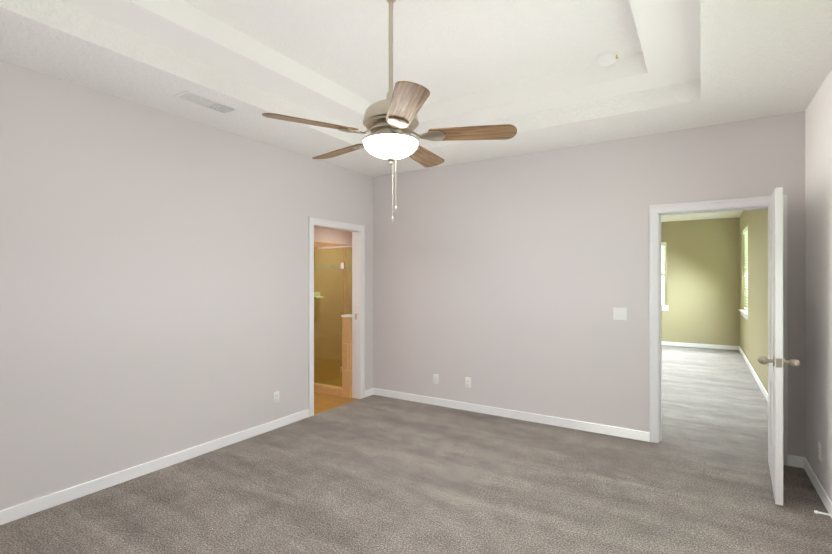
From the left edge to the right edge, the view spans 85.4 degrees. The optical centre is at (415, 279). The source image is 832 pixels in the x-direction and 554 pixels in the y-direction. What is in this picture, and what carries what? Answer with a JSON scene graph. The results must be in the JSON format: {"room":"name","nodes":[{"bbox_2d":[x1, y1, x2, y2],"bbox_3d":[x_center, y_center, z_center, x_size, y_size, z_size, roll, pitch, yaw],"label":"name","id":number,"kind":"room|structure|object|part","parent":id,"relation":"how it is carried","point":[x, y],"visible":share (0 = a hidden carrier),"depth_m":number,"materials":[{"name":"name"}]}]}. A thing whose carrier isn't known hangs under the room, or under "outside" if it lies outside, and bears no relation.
{"room":"empty bedroom","nodes":[
{"label":"empty bedroom","id":0,"kind":"room"},
{"bbox_2d":[0,60,372,510],"bbox_3d":[-1.948,-0.176,3.564,0.120,3.250,5.320,0,0,32],"label":"wall","id":1,"kind":"structure","parent":0,"point":[154,283],"depth_m":3.32,"materials":[{"name":"white paint"}]},
{"bbox_2d":[0,409,308,524],"bbox_3d":[-2.180,1.406,3.072,0.013,0.085,3.944,0,0,32],"label":"baseboard","id":2,"kind":"structure","parent":1,"relation":"attached to","point":[16,512],"depth_m":3.27,"materials":[{"name":"white paint"}]},
{"bbox_2d":[274,391,278,403],"bbox_3d":[-1.355,1.150,4.382,0.008,0.115,0.070,0,0,32],"label":"outlet","id":3,"kind":"object","parent":1,"relation":"attached to","point":[276,396],"visible":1,"depth_m":4.38,"materials":[{"name":"white plastic"}]},
{"bbox_2d":[309,217,364,416],"bbox_3d":[-0.930,0.398,5.161,0.136,2.106,0.922,0,0,32],"label":"door frame","id":4,"kind":"structure","parent":1,"relation":"attached to","point":[358,311],"depth_m":5.47,"materials":[{"name":"white paint"}]},
{"bbox_2d":[0,0,831,176],"bbox_3d":[-0.135,-1.548,2.420,4.170,0.510,5.080,0,0,32],"label":"ceiling","id":5,"kind":"structure","parent":0,"point":[536,75],"depth_m":3.02,"materials":[{"name":"white paint"}]},
{"bbox_2d":[172,90,240,114],"bbox_3d":[-1.527,-1.288,3.305,0.210,0.006,0.420,0,0,32],"label":"ceiling vent","id":6,"kind":"object","parent":5,"relation":"in","point":[202,101],"visible":1,"depth_m":3.28,"materials":[{"name":"white plastic"}]},
{"bbox_2d":[262,0,516,221],"bbox_3d":[-0.138,-0.960,2.459,1.264,1.265,1.256,0,0,32],"label":"fan","id":7,"kind":"object","parent":5,"relation":"hanging from","point":[390,122],"visible":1,"depth_m":2.33,"materials":[{"name":"brown wood"}]},
{"bbox_3d":[-0.513,-0.767,2.206,0.460,0.006,0.146,0,12,-29],"label":"blade","id":8,"kind":"part","parent":7,"relation":"part of","materials":[{"name":"brown wood"}]},
{"bbox_3d":[-0.455,-0.766,2.714,0.460,0.006,0.146,0,12,43],"label":"blade","id":9,"kind":"part","parent":7,"relation":"part of","materials":[{"name":"brown wood"}]},
{"bbox_3d":[-0.135,-0.696,2.419,0.294,0.093,0.294,0,0,32],"label":"lamp shade","id":10,"kind":"part","parent":7,"relation":"part of","materials":[{"name":"white glass"}]},
{"bbox_3d":[-0.124,-0.536,2.575,0.025,0.417,0.020,0,0,32],"label":"chain","id":11,"kind":"part","parent":7,"relation":"part of","materials":[{"name":"silver metal"}]},
{"bbox_3d":[-0.048,-0.767,1.993,0.146,0.006,0.460,12,-2,-11],"label":"blade","id":12,"kind":"part","parent":7,"relation":"part of","materials":[{"name":"brown wood"}]},
{"label":"blade","id":13,"kind":"part","parent":7,"relation":"part of","materials":[{"name":"brown wood"}]},
{"bbox_3d":[0.297,-0.766,2.370,0.460,0.006,0.146,0,-12,7],"label":"blade","id":14,"kind":"part","parent":7,"relation":"part of","materials":[{"name":"brown wood"}]},
{"bbox_2d":[595,52,618,66],"bbox_3d":[1.371,-1.569,3.232,0.160,0.044,0.160,0,0,32],"label":"smoke detector","id":15,"kind":"object","parent":5,"relation":"attached to","point":[605,59],"visible":0.98,"depth_m":3.19,"materials":[{"name":"white plastic"}]},
{"bbox_2d":[0,345,831,553],"bbox_3d":[1.749,1.501,5.260,4.320,0.100,12.140,0,0,32],"label":"floor carpet","id":16,"kind":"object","parent":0,"point":[374,474],"depth_m":3.07,"materials":[{"name":"grey carpet"}]},
{"bbox_2d":[373,111,805,456],"bbox_3d":[1.253,-0.175,4.617,4.170,3.250,0.120,0,0,32],"label":"wall","id":17,"kind":"structure","parent":0,"point":[509,282],"depth_m":4.47,"materials":[{"name":"white paint"}]},
{"bbox_2d":[433,374,438,383],"bbox_3d":[0.226,1.151,5.184,0.070,0.115,0.016,0,0,32],"label":"outlet","id":18,"kind":"object","parent":17,"relation":"attached to","point":[435,378],"visible":1,"depth_m":5.18,"materials":[{"name":"white plastic"}]},
{"bbox_2d":[465,377,470,387],"bbox_3d":[0.573,1.141,4.969,0.070,0.115,0.008,0,0,32],"label":"duplex electrical outlet","id":19,"kind":"object","parent":17,"relation":"attached to","point":[467,382],"visible":1,"depth_m":4.97,"materials":[{"name":"white plastic"}]},
{"bbox_2d":[368,388,648,441],"bbox_3d":[0.760,1.408,4.832,3.104,0.085,0.040,0,0,32],"label":"baseboard","id":20,"kind":"structure","parent":17,"relation":"attached to","point":[555,421],"depth_m":4.64,"materials":[{"name":"white paint"}]},
{"bbox_2d":[613,307,626,319],"bbox_3d":[1.874,0.320,4.143,0.115,0.115,0.018,0,0,32],"label":"switch plate","id":21,"kind":"object","parent":17,"relation":"attached to","point":[619,313],"visible":1,"depth_m":4.15,"materials":[{"name":"white plastic"}]},
{"bbox_2d":[649,195,787,465],"bbox_3d":[2.515,0.396,3.810,0.957,2.106,0.136,0,0,32],"label":"door frame","id":22,"kind":"structure","parent":17,"relation":"attached to","point":[656,212],"depth_m":3.98,"materials":[{"name":"white paint"}]},
{"bbox_2d":[757,187,799,505],"bbox_3d":[2.558,0.426,3.214,0.216,2.020,0.861,0,0,36],"label":"bedroom door","id":23,"kind":"structure","parent":17,"relation":"in","point":[775,360],"depth_m":2.88,"materials":[{"name":"white paint"}]},
{"bbox_3d":[2.556,0.426,3.211,0.048,2.020,0.850,0,0,36],"label":"panel","id":24,"kind":"part","parent":23,"relation":"part of","materials":[{"name":"white paint"}]},
{"bbox_3d":[2.336,0.533,2.903,0.216,0.066,0.096,0,0,36],"label":"knob","id":25,"kind":"part","parent":23,"relation":"part of","materials":[{"name":"silver metal"}]},
{"bbox_2d":[661,217,739,345],"bbox_3d":[5.486,-0.169,10.010,2.770,3.250,0.120,0,0,32],"label":"wall","id":26,"kind":"structure","parent":0,"point":[703,280],"depth_m":9.56,"materials":[{"name":"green paint"}]},
{"bbox_2d":[661,246,668,310],"bbox_3d":[5.147,-0.058,10.190,1.005,1.510,0.162,0,0,32],"label":"window","id":27,"kind":"structure","parent":26,"relation":"in","point":[663,307],"depth_m":9.99,"materials":[{"name":"white paint"}]},
{"bbox_2d":[661,242,665,285],"bbox_3d":[5.143,-0.332,10.184,0.901,0.958,0.075,0,0,32],"label":"window blind","id":28,"kind":"object","parent":27,"relation":"attached to","point":[663,244],"visible":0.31,"depth_m":9.97,"materials":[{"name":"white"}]},
{"bbox_3d":[5.179,-0.098,10.240,0.905,1.430,0.045,0,0,32],"label":"sitting room window frame","id":29,"kind":"part","parent":27,"relation":"part of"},
{"bbox_2d":[661,341,737,349],"bbox_3d":[5.447,1.414,9.955,2.700,0.085,0.013,0,0,32],"label":"baseboard","id":30,"kind":"structure","parent":26,"relation":"attached to","point":[712,346],"depth_m":9.57,"materials":[{"name":"white paint"}]},
{"bbox_2d":[661,211,742,221],"bbox_3d":[3.669,-1.327,7.133,2.770,0.120,6.688,0,0,32],"label":"ceiling","id":31,"kind":"structure","parent":0,"point":[714,215],"depth_m":9.10,"materials":[{"name":"white paint"}]},
{"bbox_2d":[740,69,831,500],"bbox_3d":[3.512,-0.175,4.149,0.150,3.250,12.140,0,0,32],"label":"wall","id":32,"kind":"structure","parent":0,"point":[818,192],"depth_m":3.18,"materials":[{"name":"white paint"}]},
{"bbox_2d":[739,309,747,319],"bbox_3d":[6.022,0.641,8.216,0.150,0.106,1.400,0,0,32],"label":"window sill","id":33,"kind":"structure","parent":32,"relation":"in","point":[744,313],"depth_m":8.07,"materials":[{"name":"white paint"}]},
{"bbox_2d":[738,346,767,401],"bbox_3d":[4.834,1.410,6.394,0.013,0.085,6.688,0,0,32],"label":"baseboard","id":34,"kind":"structure","parent":32,"relation":"attached to","point":[758,381],"depth_m":6.51,"materials":[{"name":"white paint"}]},
{"bbox_2d":[796,456,831,518],"bbox_3d":[1.616,1.404,1.312,0.030,0.085,5.080,0,0,32],"label":"baseboard","id":35,"kind":"structure","parent":32,"relation":"attached to","point":[801,462],"depth_m":3.10,"materials":[{"name":"white paint"}]},
{"bbox_2d":[814,510,831,515],"bbox_3d":[2.440,1.403,2.695,0.086,0.028,0.028,0,0,32],"label":"doorstop","id":36,"kind":"object","parent":35,"relation":"attached to","point":[816,512],"visible":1,"depth_m":2.70,"materials":[{"name":"white plastic"}]},
{"bbox_2d":[818,441,820,460],"bbox_3d":[2.714,1.158,3.031,0.008,0.115,0.070,0,0,32],"label":"outlet","id":37,"kind":"object","parent":32,"relation":"attached to","point":[819,450],"visible":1,"depth_m":3.03,"materials":[{"name":"white plastic"}]},
{"label":"outside","id":38,"kind":"structure","parent":0,"visible":0},
{"bbox_2d":[661,247,663,304],"bbox_3d":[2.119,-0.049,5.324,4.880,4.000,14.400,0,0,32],"label":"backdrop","id":39,"kind":"structure","parent":38,"point":[662,289],"depth_m":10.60,"materials":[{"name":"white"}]},
{"bbox_3d":[6.098,-0.161,8.169,0.045,1.550,1.300,0,0,32],"label":"window","id":40,"kind":"structure","parent":0,"visible":0},
{"bbox_2d":[743,226,747,310],"bbox_3d":[6.040,-0.184,8.206,0.072,1.500,1.296,0,0,32],"label":"window blind","id":41,"kind":"object","parent":40,"relation":"attached to","point":[745,231],"visible":0.48,"depth_m":8.43,"materials":[{"name":"white plastic"}]},
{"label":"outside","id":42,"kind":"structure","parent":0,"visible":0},
{"bbox_2d":[314,378,357,414],"bbox_3d":[-1.875,1.502,6.188,2.800,0.100,3.600,0,0,32],"label":"floor","id":43,"kind":"structure","parent":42,"point":[323,402],"depth_m":5.39,"materials":[{"name":"stone"}]},
{"bbox_2d":[314,382,341,396],"bbox_3d":[-1.198,1.409,5.814,0.745,0.085,0.120,0,0,32],"label":"shower curb","id":44,"kind":"object","parent":43,"relation":"on","point":[328,389],"visible":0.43,"depth_m":5.71,"materials":[{"name":"tile"}]},
{"bbox_2d":[314,245,351,386],"bbox_3d":[-1.157,0.471,5.765,0.860,1.780,0.071,0,0,32],"label":"glass frame","id":45,"kind":"object","parent":44,"relation":"on","point":[342,265],"visible":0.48,"depth_m":5.75,"materials":[{"name":"glass"}]},
{"bbox_2d":[341,314,351,397],"bbox_3d":[-0.820,0.946,5.594,0.139,1.010,0.176,0,0,32],"label":"wall","id":46,"kind":"structure","parent":43,"relation":"on","point":[346,355],"depth_m":5.52,"materials":[{"name":"tile"}]},
{"bbox_3d":[-1.934,-0.173,6.228,2.900,3.250,3.840,0,0,32],"label":"shell","id":47,"kind":"object","parent":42,"visible":0},
{"bbox_2d":[314,227,351,382],"bbox_3d":[-1.262,0.082,6.495,0.150,2.740,1.530,0,0,32],"label":"wall tiles","id":48,"kind":"structure","parent":47,"relation":"attached to","point":[324,237],"depth_m":6.41,"materials":[{"name":"tile"}]}
]}

